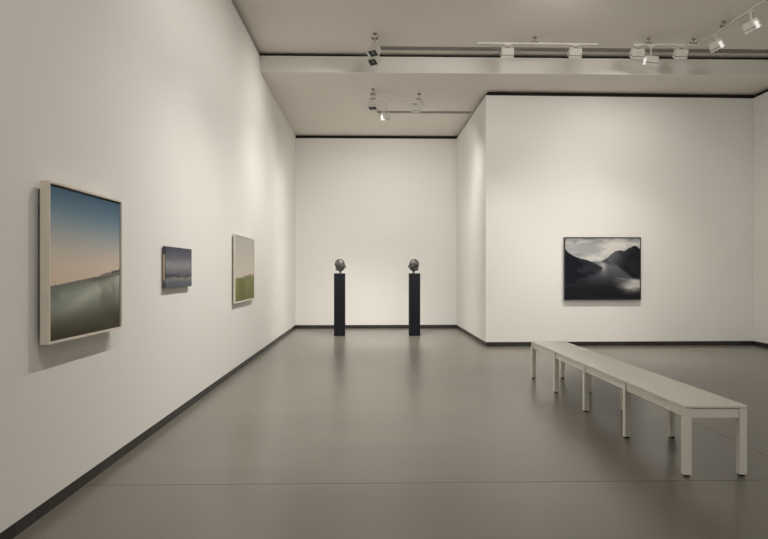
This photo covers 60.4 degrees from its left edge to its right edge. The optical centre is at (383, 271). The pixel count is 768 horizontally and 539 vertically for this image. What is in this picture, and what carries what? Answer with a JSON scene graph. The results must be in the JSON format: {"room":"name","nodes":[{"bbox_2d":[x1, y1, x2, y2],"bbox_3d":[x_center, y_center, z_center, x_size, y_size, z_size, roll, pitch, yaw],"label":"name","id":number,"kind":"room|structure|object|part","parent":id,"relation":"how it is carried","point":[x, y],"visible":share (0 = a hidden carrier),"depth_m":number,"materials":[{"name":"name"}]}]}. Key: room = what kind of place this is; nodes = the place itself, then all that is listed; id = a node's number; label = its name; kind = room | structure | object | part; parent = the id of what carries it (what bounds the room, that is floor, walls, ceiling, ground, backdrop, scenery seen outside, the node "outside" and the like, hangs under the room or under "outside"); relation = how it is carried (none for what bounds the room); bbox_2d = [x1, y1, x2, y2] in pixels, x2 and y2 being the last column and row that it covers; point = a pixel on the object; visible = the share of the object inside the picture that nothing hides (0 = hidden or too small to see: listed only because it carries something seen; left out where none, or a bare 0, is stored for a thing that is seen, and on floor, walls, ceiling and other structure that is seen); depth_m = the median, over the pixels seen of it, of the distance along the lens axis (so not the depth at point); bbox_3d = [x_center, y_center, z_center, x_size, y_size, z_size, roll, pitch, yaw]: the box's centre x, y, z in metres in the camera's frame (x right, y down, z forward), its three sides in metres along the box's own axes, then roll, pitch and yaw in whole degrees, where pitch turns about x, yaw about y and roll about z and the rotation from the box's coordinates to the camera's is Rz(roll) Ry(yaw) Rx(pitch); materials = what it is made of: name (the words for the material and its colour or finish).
{"room":"museum","nodes":[
{"label":"museum","id":0,"kind":"room"},
{"bbox_2d":[0,0,259,532],"bbox_3d":[-1.997,-1.120,2.251,0.300,4.780,17.002,0,0,-1],"label":"wall","id":1,"kind":"structure","parent":0,"point":[152,107],"depth_m":4.85,"materials":[{"name":"paint"}]},
{"bbox_2d":[40,180,121,344],"bbox_3d":[-1.843,-0.051,4.056,0.082,0.882,1.036,0,0,-1],"label":"framed painting","id":2,"kind":"object","parent":1,"relation":"attached to","point":[81,230],"visible":1,"depth_m":3.92,"materials":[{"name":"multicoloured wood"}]},
{"bbox_2d":[0,326,294,538],"bbox_3d":[-2.004,1.310,4.851,0.190,0.080,22.201,0,0,-1],"label":"baseboard","id":3,"kind":"structure","parent":1,"relation":"attached to","point":[44,508],"depth_m":4.51,"materials":[{"name":"stone"}]},
{"bbox_2d":[162,246,191,287],"bbox_3d":[-1.905,-0.042,6.093,0.036,0.362,0.823,0,0,-1],"label":"painting","id":4,"kind":"object","parent":1,"relation":"attached to","point":[176,262],"visible":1,"depth_m":6.00,"materials":[{"name":"paint"}]},
{"bbox_2d":[233,233,253,303],"bbox_3d":[-1.966,-0.046,9.274,0.042,0.910,1.420,0,0,-1],"label":"framed painting","id":5,"kind":"object","parent":1,"relation":"attached to","point":[243,246],"visible":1,"depth_m":9.14,"materials":[{"name":"paint"}]},
{"bbox_2d":[259,54,767,59],"bbox_3d":[2.375,-3.580,11.038,9.300,0.300,0.050,0,0,-1],"label":"trim","id":6,"kind":"structure","parent":1,"relation":"attached to","point":[259,54],"depth_m":11.00,"materials":[{"name":"black metal"}]},
{"bbox_2d":[260,56,767,74],"bbox_3d":[2.407,-3.398,10.879,8.843,0.253,0.030,0,0,-1],"label":"beam","id":7,"kind":"structure","parent":1,"relation":"attached to","point":[267,63],"depth_m":10.86,"materials":[{"name":"paint"}]},
{"bbox_2d":[260,72,295,349],"bbox_3d":[-2.220,-0.999,13.449,0.327,4.538,5.400,0,0,-1],"label":"wall","id":8,"kind":"structure","parent":0,"point":[277,137],"depth_m":12.61,"materials":[{"name":"paint"}]},
{"bbox_2d":[260,71,767,76],"bbox_3d":[2.408,-3.264,10.866,8.843,0.016,0.055,0,0,-1],"label":"trim","id":9,"kind":"structure","parent":8,"relation":"attached to","point":[260,71],"depth_m":10.84,"materials":[{"name":"paint"}]},
{"bbox_2d":[295,138,456,324],"bbox_3d":[-0.304,-0.965,15.967,4.090,4.470,0.300,0,0,-1],"label":"wall","id":10,"kind":"structure","parent":0,"point":[376,206],"depth_m":15.82,"materials":[{"name":"paint"}]},
{"bbox_2d":[295,325,456,327],"bbox_3d":[-0.274,1.310,15.963,4.050,0.080,0.270,0,0,-1],"label":"baseboard","id":11,"kind":"structure","parent":10,"relation":"attached to","point":[296,326],"depth_m":15.83,"materials":[{"name":"stone"}]},
{"bbox_2d":[296,135,457,138],"bbox_3d":[-0.225,-3.240,16.009,4.250,0.080,0.220,0,0,-1],"label":"trim","id":12,"kind":"structure","parent":10,"relation":"attached to","point":[297,136],"depth_m":15.91,"materials":[{"name":"black"}]},
{"bbox_2d":[13,328,767,538],"bbox_3d":[2.624,1.425,5.067,10.300,0.150,22.800,0,0,-1],"label":"floor","id":13,"kind":"structure","parent":0,"point":[385,413],"depth_m":4.88,"materials":[{"name":"grey concrete"}]},
{"bbox_2d":[334,273,344,335],"bbox_3d":[-0.941,0.689,14.011,0.232,1.322,0.232,0,0,-1],"label":"plinth","id":14,"kind":"object","parent":13,"relation":"on","point":[339,278],"visible":1,"depth_m":13.89,"materials":[{"name":"black paint"}]},
{"bbox_2d":[335,259,345,272],"bbox_3d":[-0.937,-0.126,14.012,0.205,0.309,0.201,0,0,-29],"label":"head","id":15,"kind":"object","parent":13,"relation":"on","point":[340,265],"visible":0.99,"depth_m":13.95},
{"bbox_2d":[86,480,723,485],"bbox_3d":[2.553,1.350,4.285,8.881,0.001,0.006,0,0,-1],"label":"floor seam","id":16,"kind":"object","parent":13,"relation":"in","point":[675,480],"depth_m":4.23,"materials":[{"name":"grey concrete"}]},
{"bbox_2d":[409,273,419,335],"bbox_3d":[0.647,0.689,14.051,0.232,1.322,0.232,0,0,-1],"label":"plinth","id":17,"kind":"object","parent":13,"relation":"on","point":[414,278],"visible":1,"depth_m":13.94,"materials":[{"name":"black paint"}]},
{"bbox_2d":[408,259,418,272],"bbox_3d":[0.642,-0.126,14.050,0.201,0.309,0.205,0,0,35],"label":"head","id":18,"kind":"object","parent":17,"relation":"on","point":[413,265],"visible":0.99,"depth_m":13.99},
{"bbox_2d":[531,341,746,476],"bbox_3d":[2.137,1.115,6.385,0.420,0.470,4.070,0,0,-1],"label":"bench","id":19,"kind":"object","parent":13,"relation":"on","point":[687,401],"visible":1,"depth_m":5.30,"materials":[{"name":"paint"}]},
{"bbox_3d":[1.902,1.119,8.390,0.050,0.438,0.050,0,0,-1],"label":"leg","id":20,"kind":"part","parent":19,"relation":"part of","materials":[{"name":"paint"}]},
{"bbox_3d":[1.927,1.119,7.386,0.050,0.438,0.050,0,0,-1],"label":"leg","id":21,"kind":"part","parent":19,"relation":"part of","materials":[{"name":"paint"}]},
{"bbox_3d":[2.272,1.119,8.399,0.050,0.438,0.050,0,0,-1],"label":"leg","id":22,"kind":"part","parent":19,"relation":"part of","materials":[{"name":"paint"}]},
{"bbox_3d":[1.952,1.119,6.381,0.050,0.438,0.050,0,0,-1],"label":"leg","id":23,"kind":"part","parent":19,"relation":"part of","materials":[{"name":"paint"}]},
{"bbox_3d":[2.297,1.119,7.395,0.050,0.438,0.050,0,0,-1],"label":"leg","id":24,"kind":"part","parent":19,"relation":"part of","materials":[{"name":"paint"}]},
{"bbox_3d":[2.322,1.119,6.390,0.050,0.438,0.050,0,0,-1],"label":"leg","id":25,"kind":"part","parent":19,"relation":"part of","materials":[{"name":"paint"}]},
{"bbox_3d":[1.977,1.119,5.376,0.050,0.438,0.050,0,0,-1],"label":"leg","id":26,"kind":"part","parent":19,"relation":"part of","materials":[{"name":"paint"}]},
{"bbox_3d":[2.347,1.119,5.385,0.050,0.438,0.050,0,0,-1],"label":"leg","id":27,"kind":"part","parent":19,"relation":"part of","materials":[{"name":"paint"}]},
{"bbox_3d":[2.002,1.119,4.371,0.050,0.438,0.050,0,0,-1],"label":"leg","id":28,"kind":"part","parent":19,"relation":"part of","materials":[{"name":"paint"}]},
{"bbox_3d":[2.372,1.119,4.381,0.050,0.438,0.050,0,0,-1],"label":"leg","id":29,"kind":"part","parent":19,"relation":"part of","materials":[{"name":"paint"}]},
{"bbox_2d":[542,352,763,454],"bbox_3d":[2.728,1.350,8.136,0.004,0.001,7.670,0,0,-1],"label":"floor seam","id":30,"kind":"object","parent":13,"relation":"in","point":[542,352],"depth_m":6.58,"materials":[{"name":"grey concrete"}]},
{"bbox_2d":[457,100,482,339],"bbox_3d":[1.935,-0.965,14.213,0.300,4.470,3.920,0,0,-1],"label":"wall","id":31,"kind":"structure","parent":0,"point":[470,139],"depth_m":13.85,"materials":[{"name":"paint"}]},
{"bbox_2d":[457,325,482,343],"bbox_3d":[1.923,1.310,14.102,0.250,0.080,3.700,0,0,-1],"label":"baseboard","id":32,"kind":"structure","parent":31,"relation":"attached to","point":[458,327],"depth_m":13.71,"materials":[{"name":"stone"}]},
{"bbox_2d":[231,0,767,57],"bbox_3d":[2.693,-3.655,2.318,10.300,0.150,17.300,0,0,-1],"label":"ceiling","id":33,"kind":"structure","parent":0,"point":[289,27],"depth_m":9.55,"materials":[{"name":"paint"}]},
{"bbox_2d":[371,33,378,42],"bbox_3d":[-0.147,-3.524,10.175,0.115,0.113,0.872,0,0,-1],"label":"track","id":34,"kind":"object","parent":33,"relation":"hanging from","point":[374,38],"visible":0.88,"depth_m":9.87,"materials":[{"name":"white metal"}]},
{"bbox_2d":[367,43,380,57],"bbox_3d":[-0.153,-3.360,9.988,0.168,0.216,0.171,0,0,34],"label":"track spotlight","id":35,"kind":"object","parent":34,"relation":"hanging from","point":[373,51],"visible":1,"depth_m":9.97,"materials":[{"name":"grey metal"}]},
{"bbox_2d":[367,48,379,57],"bbox_3d":[-0.163,-3.304,9.964,0.160,0.104,0.121,0,0,34],"label":"hood","id":36,"kind":"object","parent":35,"relation":"attached to","point":[372,52],"depth_m":9.96,"materials":[{"name":"metal"}]},
{"bbox_2d":[367,57,380,66],"bbox_3d":[-0.163,-3.360,10.408,0.168,0.216,0.171,0,0,34],"label":"track spotlight","id":37,"kind":"object","parent":34,"relation":"hanging from","point":[375,61],"visible":0.7,"depth_m":10.39,"materials":[{"name":"grey metal"}]},
{"bbox_2d":[380,46,500,50],"bbox_3d":[0.910,-3.574,10.549,1.936,0.012,0.175,0,0,-1],"label":"ceiling vent","id":38,"kind":"object","parent":33,"relation":"in","point":[381,47],"depth_m":10.55,"materials":[{"name":"grey metal"}]},
{"bbox_2d":[477,36,597,44],"bbox_3d":[2.339,-3.524,10.062,1.842,0.113,0.060,0,0,-1],"label":"track","id":39,"kind":"object","parent":33,"relation":"hanging from","point":[534,42],"visible":1,"depth_m":10.05,"materials":[{"name":"white metal"}]},
{"bbox_2d":[500,44,513,57],"bbox_3d":[1.879,-3.365,10.067,0.190,0.206,0.169,0,0,-1],"label":"track spotlight","id":40,"kind":"object","parent":39,"relation":"hanging from","point":[506,52],"visible":1,"depth_m":10.02,"materials":[{"name":"grey metal"}]},
{"bbox_2d":[500,53,513,57],"bbox_3d":[1.878,-3.312,10.090,0.190,0.100,0.123,0,0,-1],"label":"hood","id":41,"kind":"object","parent":40,"relation":"attached to","point":[503,55],"depth_m":10.03,"materials":[{"name":"white metal"}]},
{"bbox_3d":[2.339,-3.480,10.062,1.842,0.024,0.022,0,0,-1],"label":"rail","id":42,"kind":"part","parent":39,"relation":"part of","materials":[{"name":"white metal"}]},
{"bbox_2d":[567,44,581,57],"bbox_3d":[2.919,-3.365,10.093,0.190,0.206,0.169,0,0,-1],"label":"track spotlight","id":43,"kind":"object","parent":39,"relation":"hanging from","point":[573,52],"visible":1,"depth_m":10.04,"materials":[{"name":"grey metal"}]},
{"bbox_2d":[567,54,581,57],"bbox_3d":[2.918,-3.312,10.116,0.190,0.100,0.123,0,0,-1],"label":"hood","id":44,"kind":"object","parent":43,"relation":"attached to","point":[569,55],"depth_m":10.05,"materials":[{"name":"white metal"}]},
{"bbox_2d":[514,48,568,51],"bbox_3d":[2.526,-3.574,10.601,0.889,0.012,0.150,0,0,-1],"label":"ceiling vent","id":45,"kind":"object","parent":33,"relation":"in","point":[563,49],"depth_m":10.60,"materials":[{"name":"grey metal"}]},
{"bbox_2d":[582,48,630,51],"bbox_3d":[3.571,-3.574,10.608,0.807,0.012,0.161,0,0,-1],"label":"ceiling vent","id":46,"kind":"object","parent":33,"relation":"in","point":[583,49],"depth_m":10.60,"materials":[{"name":"grey metal"}]},
{"bbox_2d":[645,49,673,52],"bbox_3d":[4.442,-3.574,10.652,0.500,0.012,0.145,0,0,-1],"label":"ceiling vent","id":47,"kind":"object","parent":33,"relation":"in","point":[646,50],"depth_m":10.65,"materials":[{"name":"grey metal"}]},
{"bbox_2d":[633,0,766,45],"bbox_3d":[4.398,-3.524,8.422,1.076,0.113,3.441,0,0,-1],"label":"track","id":48,"kind":"object","parent":33,"relation":"hanging from","point":[724,26],"visible":1,"depth_m":9.96,"materials":[{"name":"white metal"}]},
{"bbox_2d":[629,45,644,58],"bbox_3d":[3.878,-3.365,10.117,0.190,0.206,0.169,0,0,-1],"label":"track spotlight","id":49,"kind":"object","parent":48,"relation":"hanging from","point":[635,53],"visible":1,"depth_m":10.07,"materials":[{"name":"grey metal"}]},
{"bbox_2d":[629,54,643,58],"bbox_3d":[3.878,-3.312,10.140,0.190,0.100,0.123,0,0,-1],"label":"hood","id":50,"kind":"object","parent":49,"relation":"attached to","point":[633,56],"depth_m":10.08,"materials":[{"name":"white metal"}]},
{"bbox_2d":[642,45,658,65],"bbox_3d":[4.082,-3.312,10.117,0.208,0.312,0.152,0,0,-13],"label":"track spotlight","id":51,"kind":"object","parent":48,"relation":"hanging from","point":[650,59],"visible":1,"depth_m":10.07,"materials":[{"name":"grey metal"}]},
{"bbox_2d":[642,62,657,65],"bbox_3d":[4.083,-3.193,10.128,0.200,0.074,0.131,0,0,-13],"label":"hood","id":52,"kind":"object","parent":51,"relation":"attached to","point":[644,63],"depth_m":10.07,"materials":[{"name":"white metal"}]},
{"bbox_3d":[4.334,-3.480,10.111,1.032,0.024,0.022,0,0,-1],"label":"rail","id":53,"kind":"part","parent":48,"relation":"part of","materials":[{"name":"white metal"}]},
{"bbox_2d":[672,45,688,58],"bbox_3d":[4.548,-3.365,10.133,0.190,0.206,0.169,0,0,-1],"label":"track spotlight","id":54,"kind":"object","parent":48,"relation":"hanging from","point":[678,53],"visible":1,"depth_m":10.09,"materials":[{"name":"grey metal"}]},
{"bbox_2d":[672,54,686,58],"bbox_3d":[4.548,-3.312,10.156,0.190,0.100,0.123,0,0,-1],"label":"hood","id":55,"kind":"object","parent":54,"relation":"attached to","point":[676,56],"depth_m":10.10,"materials":[{"name":"white metal"}]},
{"bbox_2d":[708,33,725,52],"bbox_3d":[4.866,-3.345,9.642,0.165,0.246,0.198,0,0,-6],"label":"track spotlight","id":56,"kind":"object","parent":48,"relation":"hanging from","point":[719,43],"visible":1,"depth_m":9.58,"materials":[{"name":"grey metal"}]},
{"bbox_2d":[710,44,725,52],"bbox_3d":[4.885,-3.268,9.648,0.127,0.092,0.190,0,0,-6],"label":"hood","id":57,"kind":"object","parent":56,"relation":"attached to","point":[713,47],"depth_m":9.60,"materials":[{"name":"white metal"}]},
{"bbox_3d":[4.881,-3.480,8.414,0.022,0.024,3.400,0,0,-1],"label":"rail","id":58,"kind":"part","parent":48,"relation":"part of","materials":[{"name":"white metal"}]},
{"bbox_2d":[742,9,761,34],"bbox_3d":[4.888,-3.325,8.762,0.165,0.286,0.198,0,0,-6],"label":"track spotlight","id":59,"kind":"object","parent":48,"relation":"hanging from","point":[752,24],"visible":1,"depth_m":8.71,"materials":[{"name":"grey metal"}]},
{"bbox_2d":[745,23,761,34],"bbox_3d":[4.907,-3.228,8.768,0.127,0.092,0.190,0,0,-6],"label":"hood","id":60,"kind":"object","parent":59,"relation":"attached to","point":[749,27],"depth_m":8.71,"materials":[{"name":"white metal"}]},
{"bbox_2d":[688,49,767,52],"bbox_3d":[5.558,-3.574,10.661,1.354,0.012,0.166,0,0,-1],"label":"ceiling vent","id":61,"kind":"object","parent":33,"relation":"in","point":[690,50],"depth_m":10.68,"materials":[{"name":"grey metal"}]},
{"bbox_2d":[261,73,767,135],"bbox_3d":[2.409,-3.355,13.680,10.300,0.150,5.570,0,0,-1],"label":"ceiling","id":62,"kind":"structure","parent":0,"point":[312,104],"depth_m":11.99,"materials":[{"name":"paint"}]},
{"bbox_2d":[370,88,423,101],"bbox_3d":[0.241,-3.209,11.965,1.001,0.143,0.389,0,0,-1],"label":"track","id":63,"kind":"object","parent":62,"relation":"hanging from","point":[371,94],"visible":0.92,"depth_m":12.11,"materials":[{"name":"white metal"}]},
{"bbox_2d":[367,99,377,110],"bbox_3d":[-0.208,-3.040,11.988,0.168,0.197,0.152,0,0,19],"label":"track spotlight","id":64,"kind":"object","parent":63,"relation":"hanging from","point":[372,105],"visible":1,"depth_m":11.97,"materials":[{"name":"grey metal"}]},
{"bbox_2d":[367,105,377,110],"bbox_3d":[-0.207,-2.978,11.976,0.160,0.074,0.131,0,0,19],"label":"hood","id":65,"kind":"object","parent":64,"relation":"attached to","point":[370,107],"depth_m":11.99,"materials":[{"name":"metal"}]},
{"bbox_2d":[381,101,389,120],"bbox_3d":[0.034,-2.960,12.142,0.150,0.356,0.173,0,0,-11],"label":"track spotlight","id":66,"kind":"object","parent":63,"relation":"hanging from","point":[385,116],"visible":1,"depth_m":12.11,"materials":[{"name":"grey metal"}]},
{"bbox_3d":[0.262,-3.150,12.130,0.952,0.024,0.022,0,0,-1],"label":"rail","id":67,"kind":"part","parent":63,"relation":"part of","materials":[{"name":"white metal"}]},
{"bbox_2d":[411,101,420,112],"bbox_3d":[0.590,-3.035,12.156,0.170,0.205,0.174,0,0,9],"label":"track spotlight","id":68,"kind":"object","parent":63,"relation":"hanging from","point":[415,106],"visible":1,"depth_m":12.12,"materials":[{"name":"grey metal"}]},
{"bbox_2d":[377,111,470,113],"bbox_3d":[0.822,-3.274,13.535,1.920,0.012,0.140,0,0,-1],"label":"ceiling vent","id":69,"kind":"object","parent":62,"relation":"in","point":[430,112],"visible":0.87,"depth_m":13.53,"materials":[{"name":"black metal"}]},
{"bbox_2d":[483,95,752,341],"bbox_3d":[4.541,-0.965,12.217,5.416,4.470,0.300,0,0,-2],"label":"wall","id":70,"kind":"structure","parent":0,"point":[675,174],"depth_m":12.06,"materials":[{"name":"paint"}]},
{"bbox_2d":[564,237,640,299],"bbox_3d":[3.971,-0.064,12.012,1.410,1.137,0.060,0,0,-2],"label":"framed painting","id":71,"kind":"object","parent":70,"relation":"attached to","point":[595,268],"visible":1,"depth_m":11.99,"materials":[{"name":"paint"}]},
{"bbox_2d":[483,341,752,345],"bbox_3d":[4.521,1.310,12.222,5.356,0.080,0.290,0,0,-3],"label":"baseboard","id":72,"kind":"structure","parent":70,"relation":"attached to","point":[625,343],"depth_m":12.09,"materials":[{"name":"stone"}]},
{"bbox_2d":[486,92,756,97],"bbox_3d":[4.565,-3.240,12.253,5.365,0.080,0.230,0,0,-3],"label":"trim","id":73,"kind":"structure","parent":70,"relation":"attached to","point":[488,93],"depth_m":12.13,"materials":[{"name":"black metal"}]},
{"bbox_2d":[753,92,767,343],"bbox_3d":[7.175,-0.965,3.075,0.300,4.470,18.190,0,0,-1],"label":"wall","id":74,"kind":"structure","parent":0,"point":[760,103],"depth_m":11.93,"materials":[{"name":"paint"}]},
{"bbox_2d":[753,341,767,347],"bbox_3d":[7.155,1.310,3.080,0.240,0.080,18.200,0,0,-1],"label":"baseboard","id":75,"kind":"structure","parent":74,"relation":"attached to","point":[755,343],"depth_m":11.94,"materials":[{"name":"stone"}]}
]}

